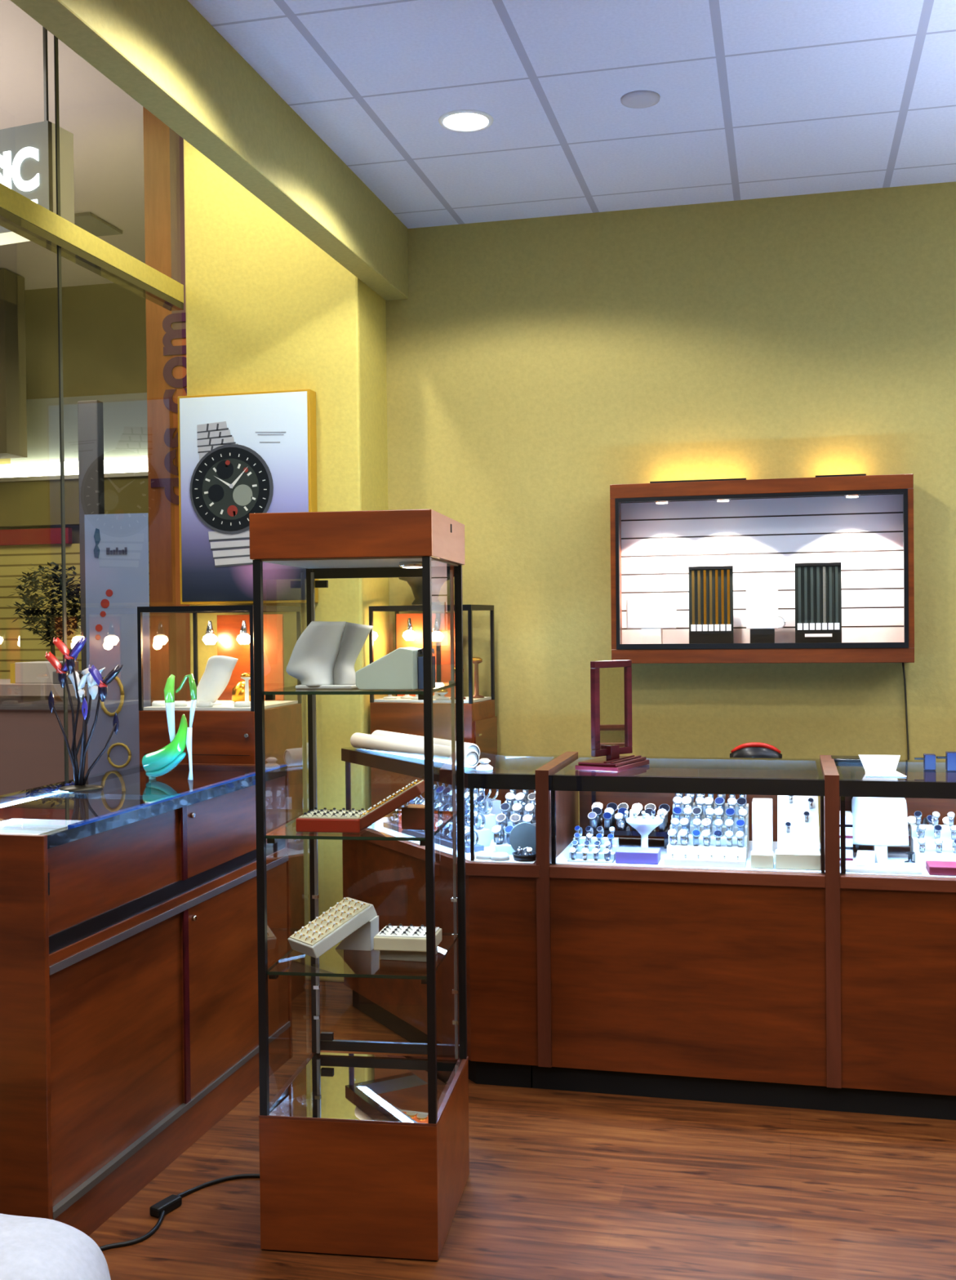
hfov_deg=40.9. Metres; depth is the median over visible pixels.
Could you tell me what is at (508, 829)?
wristwatch
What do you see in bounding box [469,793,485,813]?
wristwatch
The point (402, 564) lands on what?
puck light
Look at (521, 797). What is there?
wristwatch
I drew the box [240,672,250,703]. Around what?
stand
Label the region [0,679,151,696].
countertop
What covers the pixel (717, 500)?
lamp
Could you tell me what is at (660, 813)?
wristwatch
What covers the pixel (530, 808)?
wristwatch
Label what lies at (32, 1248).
seat
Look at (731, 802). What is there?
wristwatch
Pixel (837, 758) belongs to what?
tablet
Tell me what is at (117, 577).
banner stand
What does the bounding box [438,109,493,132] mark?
recessed light
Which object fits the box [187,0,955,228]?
ceiling
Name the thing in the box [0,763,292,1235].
counter
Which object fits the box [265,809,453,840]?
glass shelf
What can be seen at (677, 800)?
wristwatch
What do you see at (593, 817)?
wristwatch
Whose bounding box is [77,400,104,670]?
column
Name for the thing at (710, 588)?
display
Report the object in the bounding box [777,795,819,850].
pad
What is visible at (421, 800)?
wristwatch
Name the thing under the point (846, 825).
tray
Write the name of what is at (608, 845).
wristwatch
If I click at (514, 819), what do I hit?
wristwatch
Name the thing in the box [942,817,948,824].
wristwatch
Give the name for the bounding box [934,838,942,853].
wristwatch
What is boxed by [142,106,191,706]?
pillar
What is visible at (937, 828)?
wristwatch
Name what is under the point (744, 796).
wristwatch
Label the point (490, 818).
display riser
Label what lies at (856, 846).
display shelf
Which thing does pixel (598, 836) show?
wristwatch
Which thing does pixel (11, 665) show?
packet
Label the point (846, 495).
lamp
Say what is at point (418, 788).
tray
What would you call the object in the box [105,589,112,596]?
print
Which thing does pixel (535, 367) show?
wall
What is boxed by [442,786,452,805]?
wristwatch
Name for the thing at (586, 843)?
wristwatch
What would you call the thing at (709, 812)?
wristwatch
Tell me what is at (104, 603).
print
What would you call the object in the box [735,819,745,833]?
wristwatch
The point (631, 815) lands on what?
wristwatch
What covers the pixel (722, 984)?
showcase
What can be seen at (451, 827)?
wristwatch
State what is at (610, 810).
wristwatch
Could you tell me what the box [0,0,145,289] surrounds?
ceiling
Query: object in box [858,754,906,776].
folded card
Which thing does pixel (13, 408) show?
bulkhead
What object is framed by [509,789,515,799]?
wristwatch
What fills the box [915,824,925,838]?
wristwatch
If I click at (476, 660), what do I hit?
stand
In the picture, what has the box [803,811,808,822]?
wristwatch
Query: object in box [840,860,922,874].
tray
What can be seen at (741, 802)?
wristwatch
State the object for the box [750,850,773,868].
box
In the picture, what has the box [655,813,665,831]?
wristwatch
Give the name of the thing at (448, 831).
wristwatch
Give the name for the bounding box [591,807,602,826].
wristwatch
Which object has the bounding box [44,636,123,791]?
sculpture
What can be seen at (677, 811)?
wristwatch
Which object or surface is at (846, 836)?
tray
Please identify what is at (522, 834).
oval plate
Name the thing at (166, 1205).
power cable
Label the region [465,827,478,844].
wristwatch
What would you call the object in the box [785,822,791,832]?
wristwatch
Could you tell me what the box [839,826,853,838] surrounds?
tray
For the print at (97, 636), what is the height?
0.023 m
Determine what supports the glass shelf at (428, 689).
attached to the display case at (361, 1154)
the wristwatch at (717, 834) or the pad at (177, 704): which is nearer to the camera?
the wristwatch at (717, 834)
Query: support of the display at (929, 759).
on the showcase at (898, 931)
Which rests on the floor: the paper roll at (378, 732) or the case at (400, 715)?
the case at (400, 715)
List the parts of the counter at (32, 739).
groove trim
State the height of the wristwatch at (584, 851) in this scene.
0.040 m
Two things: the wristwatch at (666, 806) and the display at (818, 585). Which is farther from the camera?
the display at (818, 585)
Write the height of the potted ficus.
2.158 m
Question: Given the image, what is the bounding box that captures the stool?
[729,742,782,758]
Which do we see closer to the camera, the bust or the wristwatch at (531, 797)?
the wristwatch at (531, 797)
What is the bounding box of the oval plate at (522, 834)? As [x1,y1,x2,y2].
[509,822,536,852]
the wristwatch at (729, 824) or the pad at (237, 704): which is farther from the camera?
the pad at (237, 704)
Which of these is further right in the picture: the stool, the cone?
the stool
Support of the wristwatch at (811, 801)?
on the pad at (802, 835)
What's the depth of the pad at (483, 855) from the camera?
4.32 m
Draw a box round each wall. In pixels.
[0,283,149,543]
[183,139,389,982]
[385,182,955,842]
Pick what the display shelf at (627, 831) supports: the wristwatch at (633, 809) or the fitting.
the wristwatch at (633, 809)
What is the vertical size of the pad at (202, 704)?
0.020 m
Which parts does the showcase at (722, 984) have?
sliding door, frame, glass, sill, panel, sliding door, panel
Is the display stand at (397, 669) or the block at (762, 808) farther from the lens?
the block at (762, 808)
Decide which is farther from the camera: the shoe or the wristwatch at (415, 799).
the wristwatch at (415, 799)
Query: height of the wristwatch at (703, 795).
0.070 m
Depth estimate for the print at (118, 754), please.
5.52 m
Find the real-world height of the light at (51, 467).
0.140 m
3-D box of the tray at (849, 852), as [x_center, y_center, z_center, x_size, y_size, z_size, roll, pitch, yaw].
[1.230,0.710,4.292,0.044,0.036,0.120,0,1,14]
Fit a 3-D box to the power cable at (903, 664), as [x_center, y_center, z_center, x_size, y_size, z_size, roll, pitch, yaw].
[1.796,0.772,5.357,0.037,1.376,0.011,0,1,14]
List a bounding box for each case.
[137,604,305,1000]
[368,604,497,810]
[609,473,914,663]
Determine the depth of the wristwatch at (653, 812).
4.33 m
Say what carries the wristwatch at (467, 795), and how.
on the display riser at (490, 818)
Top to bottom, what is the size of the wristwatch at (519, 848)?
0.032 m
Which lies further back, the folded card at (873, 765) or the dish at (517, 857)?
the dish at (517, 857)
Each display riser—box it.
[414,799,495,842]
[433,789,501,825]
[434,833,484,853]
[441,822,490,846]
[493,800,535,854]
[567,835,618,862]
[663,802,749,867]
[910,823,955,864]
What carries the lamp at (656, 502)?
attached to the display case at (761, 528)
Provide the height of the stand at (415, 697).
0.051 m
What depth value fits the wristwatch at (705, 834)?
4.26 m
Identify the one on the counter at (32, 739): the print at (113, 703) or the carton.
the carton
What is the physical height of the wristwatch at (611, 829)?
0.040 m
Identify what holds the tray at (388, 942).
on the block at (384, 955)
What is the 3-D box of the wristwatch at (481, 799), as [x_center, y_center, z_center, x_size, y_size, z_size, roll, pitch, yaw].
[0.023,0.600,4.667,0.062,0.071,0.039,-1,1,-38]
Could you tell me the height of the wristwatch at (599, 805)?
0.078 m
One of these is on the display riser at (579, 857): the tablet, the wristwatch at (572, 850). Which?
the wristwatch at (572, 850)
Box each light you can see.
[0,457,147,477]
[399,561,422,568]
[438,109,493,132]
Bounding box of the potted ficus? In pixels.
[6,561,80,656]
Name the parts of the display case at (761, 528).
panel, rail, rail, panel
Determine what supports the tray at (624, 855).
on the showcase at (722, 984)
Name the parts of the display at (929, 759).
arm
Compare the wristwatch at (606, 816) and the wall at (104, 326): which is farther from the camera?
the wall at (104, 326)
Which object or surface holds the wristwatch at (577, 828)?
on the display riser at (579, 857)
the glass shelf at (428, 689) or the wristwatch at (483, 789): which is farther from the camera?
the wristwatch at (483, 789)
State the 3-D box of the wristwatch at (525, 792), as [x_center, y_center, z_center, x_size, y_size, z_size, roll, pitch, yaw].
[0.173,0.550,4.663,0.037,0.067,0.059,-1,1,-1]
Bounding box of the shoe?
[142,673,196,780]
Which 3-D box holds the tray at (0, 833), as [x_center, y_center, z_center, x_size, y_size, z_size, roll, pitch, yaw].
[-1.234,0.648,3.481,0.440,0.238,0.170,0,1,14]
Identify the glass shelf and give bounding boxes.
[263,682,453,694]
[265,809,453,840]
[266,930,449,979]
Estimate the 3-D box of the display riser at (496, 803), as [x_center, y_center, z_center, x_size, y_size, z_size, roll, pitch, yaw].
[-0.057,0.664,4.941,0.059,0.139,0.475,-1,1,-29]
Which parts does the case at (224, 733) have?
frame, sliding panel, sliding panel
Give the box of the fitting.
[475,758,493,769]
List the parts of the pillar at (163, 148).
panel, panel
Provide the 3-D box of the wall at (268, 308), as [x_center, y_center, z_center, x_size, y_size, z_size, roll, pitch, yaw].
[-0.837,-0.489,5.847,0.810,3.950,0.510,0,1,14]
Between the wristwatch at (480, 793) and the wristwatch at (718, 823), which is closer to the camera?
the wristwatch at (718, 823)
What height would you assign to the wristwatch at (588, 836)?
0.040 m
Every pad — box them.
[151,700,165,706]
[174,701,187,706]
[196,701,213,707]
[234,701,250,706]
[475,850,493,859]
[490,852,509,861]
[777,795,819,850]
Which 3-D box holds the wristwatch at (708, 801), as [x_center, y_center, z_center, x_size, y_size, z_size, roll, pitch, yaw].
[0.804,0.577,4.450,0.036,0.066,0.058,0,1,23]
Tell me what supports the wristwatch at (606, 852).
on the display riser at (579, 857)
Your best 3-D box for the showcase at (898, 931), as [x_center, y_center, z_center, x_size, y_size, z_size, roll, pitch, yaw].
[1.650,0.947,4.193,0.918,1.066,0.622,0,1,14]
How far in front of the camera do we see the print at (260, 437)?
5.51 m
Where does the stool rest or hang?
on the floor
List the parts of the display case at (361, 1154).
post, post, door rail, door rail, post, glass, post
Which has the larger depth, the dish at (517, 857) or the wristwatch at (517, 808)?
the wristwatch at (517, 808)
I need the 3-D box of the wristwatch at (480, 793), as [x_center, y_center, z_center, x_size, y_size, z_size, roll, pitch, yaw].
[-0.009,0.555,4.844,0.067,0.076,0.042,-1,1,-43]
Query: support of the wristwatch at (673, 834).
on the display riser at (678, 859)
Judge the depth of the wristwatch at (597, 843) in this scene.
4.29 m
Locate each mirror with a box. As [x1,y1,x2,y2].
[575,659,648,772]
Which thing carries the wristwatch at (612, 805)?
on the display shelf at (627, 831)
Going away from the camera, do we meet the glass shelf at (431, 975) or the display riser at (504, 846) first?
the glass shelf at (431, 975)
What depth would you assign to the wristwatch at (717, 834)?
4.25 m
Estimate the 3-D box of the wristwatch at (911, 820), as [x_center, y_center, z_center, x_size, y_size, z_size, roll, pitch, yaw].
[1.482,0.633,4.380,0.035,0.064,0.056,0,1,16]
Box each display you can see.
[625,816,662,847]
[626,598,676,644]
[688,565,733,643]
[746,581,786,643]
[795,562,841,643]
[914,753,935,769]
[936,751,955,771]
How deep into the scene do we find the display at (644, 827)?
4.33 m
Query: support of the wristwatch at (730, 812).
on the display riser at (678, 859)
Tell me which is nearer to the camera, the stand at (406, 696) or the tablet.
the tablet
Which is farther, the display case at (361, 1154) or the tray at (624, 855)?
the tray at (624, 855)
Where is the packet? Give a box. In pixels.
[9,663,15,683]
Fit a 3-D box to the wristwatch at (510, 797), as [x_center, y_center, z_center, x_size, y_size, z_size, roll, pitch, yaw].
[0.115,0.582,4.616,0.037,0.067,0.059,-1,1,-4]
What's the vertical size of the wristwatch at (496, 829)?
0.067 m
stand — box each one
[84,512,151,775]
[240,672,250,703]
[285,621,373,688]
[355,646,422,689]
[382,694,396,698]
[400,694,413,698]
[410,694,417,699]
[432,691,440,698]
[435,688,448,699]
[472,657,484,697]
[851,796,908,860]
[904,851,915,862]
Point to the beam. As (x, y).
(165, 55)
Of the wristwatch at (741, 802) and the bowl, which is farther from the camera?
the bowl
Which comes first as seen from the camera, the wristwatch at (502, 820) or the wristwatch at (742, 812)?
the wristwatch at (742, 812)
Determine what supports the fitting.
on the corner showcase at (508, 902)
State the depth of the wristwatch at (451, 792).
4.84 m
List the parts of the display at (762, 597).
panel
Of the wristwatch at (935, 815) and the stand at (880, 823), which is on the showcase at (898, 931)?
the stand at (880, 823)
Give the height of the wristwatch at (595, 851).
0.040 m
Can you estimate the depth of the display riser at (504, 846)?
4.42 m
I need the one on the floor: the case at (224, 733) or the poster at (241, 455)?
the case at (224, 733)
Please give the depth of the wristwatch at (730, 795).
4.47 m
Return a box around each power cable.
[98,1173,259,1250]
[902,662,909,759]
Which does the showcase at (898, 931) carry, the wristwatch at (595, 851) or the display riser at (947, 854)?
the display riser at (947, 854)
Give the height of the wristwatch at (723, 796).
0.070 m
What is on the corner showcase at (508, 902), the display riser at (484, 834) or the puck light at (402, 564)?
the display riser at (484, 834)
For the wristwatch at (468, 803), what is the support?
on the display riser at (490, 818)
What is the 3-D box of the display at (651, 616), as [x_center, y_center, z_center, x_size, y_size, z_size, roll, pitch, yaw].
[0.749,-0.070,5.523,0.210,0.214,0.070,0,1,14]
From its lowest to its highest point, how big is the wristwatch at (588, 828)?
0.040 m
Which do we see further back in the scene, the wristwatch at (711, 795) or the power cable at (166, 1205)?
the wristwatch at (711, 795)
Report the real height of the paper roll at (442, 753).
0.062 m
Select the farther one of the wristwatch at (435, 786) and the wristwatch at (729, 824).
the wristwatch at (435, 786)
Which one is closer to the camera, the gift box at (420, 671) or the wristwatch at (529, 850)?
the gift box at (420, 671)
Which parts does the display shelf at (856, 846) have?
shelf leg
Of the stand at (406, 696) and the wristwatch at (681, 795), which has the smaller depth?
the wristwatch at (681, 795)
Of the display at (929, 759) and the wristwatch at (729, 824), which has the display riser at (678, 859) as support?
the wristwatch at (729, 824)
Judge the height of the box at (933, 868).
0.026 m
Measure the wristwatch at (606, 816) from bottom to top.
0.061 m
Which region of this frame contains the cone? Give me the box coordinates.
[488,839,497,853]
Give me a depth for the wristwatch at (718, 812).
4.37 m
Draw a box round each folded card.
[854,850,877,866]
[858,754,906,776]
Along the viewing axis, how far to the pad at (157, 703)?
5.12 m
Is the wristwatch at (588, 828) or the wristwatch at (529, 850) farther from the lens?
the wristwatch at (588, 828)
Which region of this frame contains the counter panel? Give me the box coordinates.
[0,695,88,795]
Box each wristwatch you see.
[409,796,423,804]
[416,797,424,804]
[433,784,444,802]
[435,786,450,804]
[435,802,444,810]
[437,827,449,837]
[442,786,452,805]
[442,804,452,822]
[442,822,452,839]
[448,790,452,804]
[448,825,452,837]
[464,791,478,809]
[464,792,470,809]
[464,808,478,826]
[464,809,470,825]
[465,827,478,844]
[465,828,470,843]
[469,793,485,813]
[469,810,485,829]
[475,788,491,797]
[475,795,492,814]
[478,788,482,795]
[482,788,498,799]
[491,824,504,844]
[496,813,507,830]
[500,802,510,821]
[504,825,513,844]
[505,791,515,810]
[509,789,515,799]
[510,813,520,826]
[511,803,524,822]
[515,792,527,811]
[517,846,522,854]
[522,789,528,799]
[522,814,533,823]
[524,803,535,822]
[526,847,532,854]
[528,792,535,805]
[569,847,576,859]
[571,840,577,851]
[573,832,580,844]
[574,825,582,837]
[582,848,588,859]
[583,840,590,849]
[585,826,593,836]
[586,833,591,844]
[587,811,597,828]
[591,802,603,823]
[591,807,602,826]
[591,848,598,860]
[594,840,599,852]
[595,833,602,844]
[596,826,604,837]
[602,812,612,829]
[603,848,610,860]
[604,807,614,826]
[604,840,612,852]
[606,802,617,823]
[607,833,613,843]
[608,826,614,838]
[614,812,624,829]
[617,802,630,824]
[617,807,627,826]
[624,810,628,817]
[628,813,638,830]
[629,808,640,816]
[631,803,643,816]
[632,810,636,817]
[640,810,645,818]
[644,803,656,817]
[644,808,653,815]
[651,810,655,818]
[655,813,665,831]
[657,808,667,827]
[658,804,670,825]
[658,811,663,819]
[667,828,677,844]
[670,817,679,833]
[672,795,682,807]
[672,806,682,823]
[675,793,683,798]
[678,829,688,845]
[680,817,689,835]
[681,795,693,809]
[682,807,692,823]
[684,793,694,802]
[691,829,700,845]
[692,807,702,820]
[692,817,702,831]
[694,796,704,814]
[695,793,705,798]
[701,830,711,846]
[702,818,711,835]
[703,796,714,809]
[704,807,714,824]
[707,793,713,799]
[713,818,723,831]
[713,830,722,846]
[714,796,724,813]
[714,807,724,825]
[716,794,725,801]
[724,808,735,821]
[724,818,733,833]
[724,830,733,846]
[726,797,737,816]
[728,794,735,798]
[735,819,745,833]
[735,831,744,847]
[736,797,746,808]
[737,808,747,826]
[739,794,746,799]
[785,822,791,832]
[788,795,793,802]
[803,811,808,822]
[808,798,813,808]
[907,816,915,834]
[914,810,922,825]
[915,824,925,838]
[917,837,925,852]
[922,814,932,824]
[931,811,940,825]
[933,824,942,839]
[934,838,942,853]
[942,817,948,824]
[946,811,955,826]
[949,825,955,839]
[951,839,955,853]
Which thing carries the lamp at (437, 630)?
attached to the case at (400, 715)
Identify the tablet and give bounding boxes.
[831,755,861,762]
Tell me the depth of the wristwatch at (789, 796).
4.37 m
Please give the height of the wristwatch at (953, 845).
0.048 m
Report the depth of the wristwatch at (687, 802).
4.45 m
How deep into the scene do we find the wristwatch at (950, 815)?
4.25 m
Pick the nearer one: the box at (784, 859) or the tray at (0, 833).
the tray at (0, 833)
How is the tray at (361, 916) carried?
on the display case at (361, 1154)
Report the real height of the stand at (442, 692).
0.046 m
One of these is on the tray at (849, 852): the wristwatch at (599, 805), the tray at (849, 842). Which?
the tray at (849, 842)
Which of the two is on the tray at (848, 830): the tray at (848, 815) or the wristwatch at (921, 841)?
the tray at (848, 815)
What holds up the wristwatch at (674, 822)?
on the display riser at (678, 859)
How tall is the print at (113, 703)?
0.183 m
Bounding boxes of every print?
[95,624,102,631]
[95,634,100,639]
[99,675,124,716]
[100,599,109,608]
[100,611,106,617]
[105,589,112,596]
[106,742,131,768]
[255,431,285,443]
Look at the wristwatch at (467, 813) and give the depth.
4.62 m
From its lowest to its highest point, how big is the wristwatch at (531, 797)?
0.067 m
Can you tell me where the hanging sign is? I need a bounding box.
[0,26,74,245]
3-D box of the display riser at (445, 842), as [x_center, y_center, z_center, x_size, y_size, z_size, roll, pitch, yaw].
[-0.176,0.727,4.758,0.069,0.019,0.679,-1,1,-29]
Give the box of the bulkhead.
[0,268,26,458]
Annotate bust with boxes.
[195,655,238,705]
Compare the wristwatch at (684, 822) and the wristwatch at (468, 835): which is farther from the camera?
the wristwatch at (468, 835)
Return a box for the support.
[334,915,378,951]
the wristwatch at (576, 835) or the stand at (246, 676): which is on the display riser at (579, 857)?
the wristwatch at (576, 835)
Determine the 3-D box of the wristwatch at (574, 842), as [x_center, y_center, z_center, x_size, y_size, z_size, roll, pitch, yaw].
[0.328,0.694,4.318,0.022,0.040,0.035,0,1,15]
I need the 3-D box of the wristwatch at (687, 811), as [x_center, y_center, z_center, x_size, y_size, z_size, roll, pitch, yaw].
[0.720,0.605,4.409,0.034,0.062,0.054,-1,1,3]
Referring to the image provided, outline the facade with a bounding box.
[0,392,151,679]
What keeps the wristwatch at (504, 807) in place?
on the display riser at (504, 846)
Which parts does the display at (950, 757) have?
arm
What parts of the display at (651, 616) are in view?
panel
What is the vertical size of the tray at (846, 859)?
0.008 m
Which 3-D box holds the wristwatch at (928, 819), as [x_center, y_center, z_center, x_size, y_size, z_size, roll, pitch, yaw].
[1.548,0.632,4.396,0.035,0.064,0.056,-1,1,-13]
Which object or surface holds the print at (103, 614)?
attached to the banner stand at (117, 577)
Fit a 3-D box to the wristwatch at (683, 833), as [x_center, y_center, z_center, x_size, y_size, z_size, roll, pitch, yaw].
[0.691,0.661,4.294,0.030,0.054,0.048,0,1,29]
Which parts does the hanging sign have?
hanger rod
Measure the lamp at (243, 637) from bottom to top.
0.100 m
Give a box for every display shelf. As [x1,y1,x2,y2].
[584,821,671,848]
[853,831,910,852]
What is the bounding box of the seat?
[0,1213,111,1279]
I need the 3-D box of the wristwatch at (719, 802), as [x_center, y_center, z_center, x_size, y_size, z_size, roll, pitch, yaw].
[0.841,0.577,4.441,0.036,0.066,0.058,0,1,22]
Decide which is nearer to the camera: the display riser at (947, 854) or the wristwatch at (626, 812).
the display riser at (947, 854)
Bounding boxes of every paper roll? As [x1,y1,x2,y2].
[350,732,479,767]
[371,729,479,755]
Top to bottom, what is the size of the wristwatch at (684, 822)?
0.058 m
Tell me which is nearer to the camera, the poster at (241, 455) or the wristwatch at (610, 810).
the wristwatch at (610, 810)
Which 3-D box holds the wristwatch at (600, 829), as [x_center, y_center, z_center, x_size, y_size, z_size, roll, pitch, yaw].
[0.420,0.656,4.380,0.022,0.040,0.035,0,1,28]
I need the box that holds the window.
[0,35,183,781]
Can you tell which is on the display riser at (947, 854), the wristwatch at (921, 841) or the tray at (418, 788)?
the wristwatch at (921, 841)
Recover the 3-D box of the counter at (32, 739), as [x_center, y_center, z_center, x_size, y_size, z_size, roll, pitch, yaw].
[-3.316,0.887,9.453,2.390,1.160,0.880,0,1,14]
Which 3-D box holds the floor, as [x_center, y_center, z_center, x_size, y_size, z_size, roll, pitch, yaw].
[0.838,1.576,1.210,6.360,0.100,9.100,0,1,14]
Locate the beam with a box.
[10,0,408,300]
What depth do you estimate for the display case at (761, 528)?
5.41 m
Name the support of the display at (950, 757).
on the showcase at (898, 931)
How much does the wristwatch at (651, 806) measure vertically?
0.078 m
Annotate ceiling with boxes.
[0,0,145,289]
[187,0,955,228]
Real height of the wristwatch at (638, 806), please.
0.078 m
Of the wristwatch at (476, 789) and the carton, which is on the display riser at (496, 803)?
the wristwatch at (476, 789)
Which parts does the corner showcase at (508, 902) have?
frame, glass, sill, panel, panel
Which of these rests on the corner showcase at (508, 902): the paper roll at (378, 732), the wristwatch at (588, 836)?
the paper roll at (378, 732)
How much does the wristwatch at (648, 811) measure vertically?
0.069 m
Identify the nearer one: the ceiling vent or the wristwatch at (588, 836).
the wristwatch at (588, 836)
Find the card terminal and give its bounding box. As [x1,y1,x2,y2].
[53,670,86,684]
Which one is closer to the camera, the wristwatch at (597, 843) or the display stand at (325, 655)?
the display stand at (325, 655)
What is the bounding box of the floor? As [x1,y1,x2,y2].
[88,980,955,1279]
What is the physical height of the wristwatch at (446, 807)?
0.066 m
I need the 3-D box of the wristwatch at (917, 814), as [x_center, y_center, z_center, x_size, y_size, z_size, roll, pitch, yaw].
[1.475,0.596,4.290,0.026,0.048,0.042,0,1,25]
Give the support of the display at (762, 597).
on the display case at (761, 528)
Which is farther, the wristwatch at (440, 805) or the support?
the wristwatch at (440, 805)
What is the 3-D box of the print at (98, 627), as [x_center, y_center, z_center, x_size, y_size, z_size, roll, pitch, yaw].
[-1.635,-0.052,5.528,0.032,0.031,0.002,0,1,10]
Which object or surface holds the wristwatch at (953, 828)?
on the display riser at (947, 854)
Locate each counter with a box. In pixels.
[0,679,151,795]
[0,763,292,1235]
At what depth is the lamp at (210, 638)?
5.40 m
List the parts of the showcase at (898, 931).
glass, sliding door, frame, sill, panel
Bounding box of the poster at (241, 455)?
[177,389,318,604]
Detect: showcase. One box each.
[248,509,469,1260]
[341,746,578,1089]
[548,755,841,1111]
[834,760,955,1119]
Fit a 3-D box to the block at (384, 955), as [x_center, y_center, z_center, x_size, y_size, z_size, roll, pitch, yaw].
[-0.178,0.804,3.311,0.130,0.029,0.090,0,1,14]
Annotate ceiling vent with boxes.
[74,212,122,236]
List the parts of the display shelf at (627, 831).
leg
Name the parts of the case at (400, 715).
sliding panel, frame, sliding panel, drawer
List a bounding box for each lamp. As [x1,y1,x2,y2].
[202,621,217,644]
[236,620,249,644]
[402,617,416,640]
[431,618,443,641]
[654,501,669,503]
[715,498,730,502]
[844,494,860,497]
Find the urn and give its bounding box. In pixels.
[398,576,449,605]
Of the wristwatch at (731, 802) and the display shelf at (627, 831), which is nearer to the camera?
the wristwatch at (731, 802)
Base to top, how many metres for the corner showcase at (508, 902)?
1.066 m
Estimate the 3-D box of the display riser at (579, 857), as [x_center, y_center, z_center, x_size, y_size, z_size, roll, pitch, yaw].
[0.390,0.707,4.327,0.150,0.058,0.165,0,1,14]
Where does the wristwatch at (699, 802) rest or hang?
on the display riser at (678, 859)
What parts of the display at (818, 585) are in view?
chain, chain, chain, chain, chain, chain, chain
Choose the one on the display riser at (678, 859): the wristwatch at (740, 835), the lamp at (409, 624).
the wristwatch at (740, 835)
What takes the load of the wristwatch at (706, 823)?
on the display riser at (678, 859)
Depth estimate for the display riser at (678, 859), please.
4.26 m
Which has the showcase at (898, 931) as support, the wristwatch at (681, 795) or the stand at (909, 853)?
the stand at (909, 853)
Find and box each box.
[401,804,425,830]
[417,648,435,688]
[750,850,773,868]
[775,849,820,870]
[925,860,955,875]
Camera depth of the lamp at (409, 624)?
5.71 m
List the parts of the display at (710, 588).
chain, chain, chain, chain, chain, chain, chain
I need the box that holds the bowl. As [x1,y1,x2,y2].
[231,680,250,702]
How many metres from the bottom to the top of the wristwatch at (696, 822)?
0.058 m
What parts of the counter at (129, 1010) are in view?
panel, finger pull, door, door, glass, frame, rail, door, door, panel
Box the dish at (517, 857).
[511,850,536,862]
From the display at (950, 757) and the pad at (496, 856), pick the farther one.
the pad at (496, 856)
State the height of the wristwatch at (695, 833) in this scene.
0.054 m
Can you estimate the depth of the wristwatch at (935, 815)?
4.26 m
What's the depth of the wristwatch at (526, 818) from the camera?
4.46 m
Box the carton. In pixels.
[14,661,78,683]
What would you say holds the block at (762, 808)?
on the showcase at (722, 984)
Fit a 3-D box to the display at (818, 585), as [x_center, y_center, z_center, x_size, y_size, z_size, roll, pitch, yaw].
[1.420,-0.145,5.350,0.187,0.354,0.030,0,1,14]
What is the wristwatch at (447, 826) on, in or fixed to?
on the display riser at (445, 842)
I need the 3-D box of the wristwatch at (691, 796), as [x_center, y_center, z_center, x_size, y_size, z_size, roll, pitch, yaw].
[0.746,0.545,4.525,0.038,0.070,0.061,0,1,28]
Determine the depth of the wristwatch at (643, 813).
4.33 m
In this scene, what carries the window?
in the wall at (268, 308)
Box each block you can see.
[379,946,437,961]
[751,798,773,851]
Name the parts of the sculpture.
stem, stem, stem, stem, stem, stem, stem, stem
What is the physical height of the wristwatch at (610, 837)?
0.040 m
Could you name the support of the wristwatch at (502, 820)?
on the display riser at (504, 846)
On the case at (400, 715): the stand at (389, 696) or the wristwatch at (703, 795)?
the stand at (389, 696)
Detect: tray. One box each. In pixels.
[0,832,37,835]
[287,897,377,958]
[295,810,372,832]
[358,779,424,830]
[373,925,441,951]
[615,846,660,864]
[839,810,852,826]
[839,824,852,826]
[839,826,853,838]
[839,835,853,838]
[840,837,853,849]
[840,848,853,860]
[840,857,853,860]
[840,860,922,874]
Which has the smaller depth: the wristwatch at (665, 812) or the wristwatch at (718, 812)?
the wristwatch at (718, 812)
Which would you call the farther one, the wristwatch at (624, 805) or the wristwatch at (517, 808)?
the wristwatch at (624, 805)
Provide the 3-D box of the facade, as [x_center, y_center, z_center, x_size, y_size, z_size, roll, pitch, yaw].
[-4.390,-0.545,13.278,2.350,3.950,0.215,0,1,14]
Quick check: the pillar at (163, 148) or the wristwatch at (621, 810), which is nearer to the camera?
the wristwatch at (621, 810)
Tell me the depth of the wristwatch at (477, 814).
4.58 m
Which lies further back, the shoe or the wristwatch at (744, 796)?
the wristwatch at (744, 796)
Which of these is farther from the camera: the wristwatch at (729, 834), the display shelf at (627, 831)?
the display shelf at (627, 831)
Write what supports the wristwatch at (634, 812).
on the display at (644, 827)

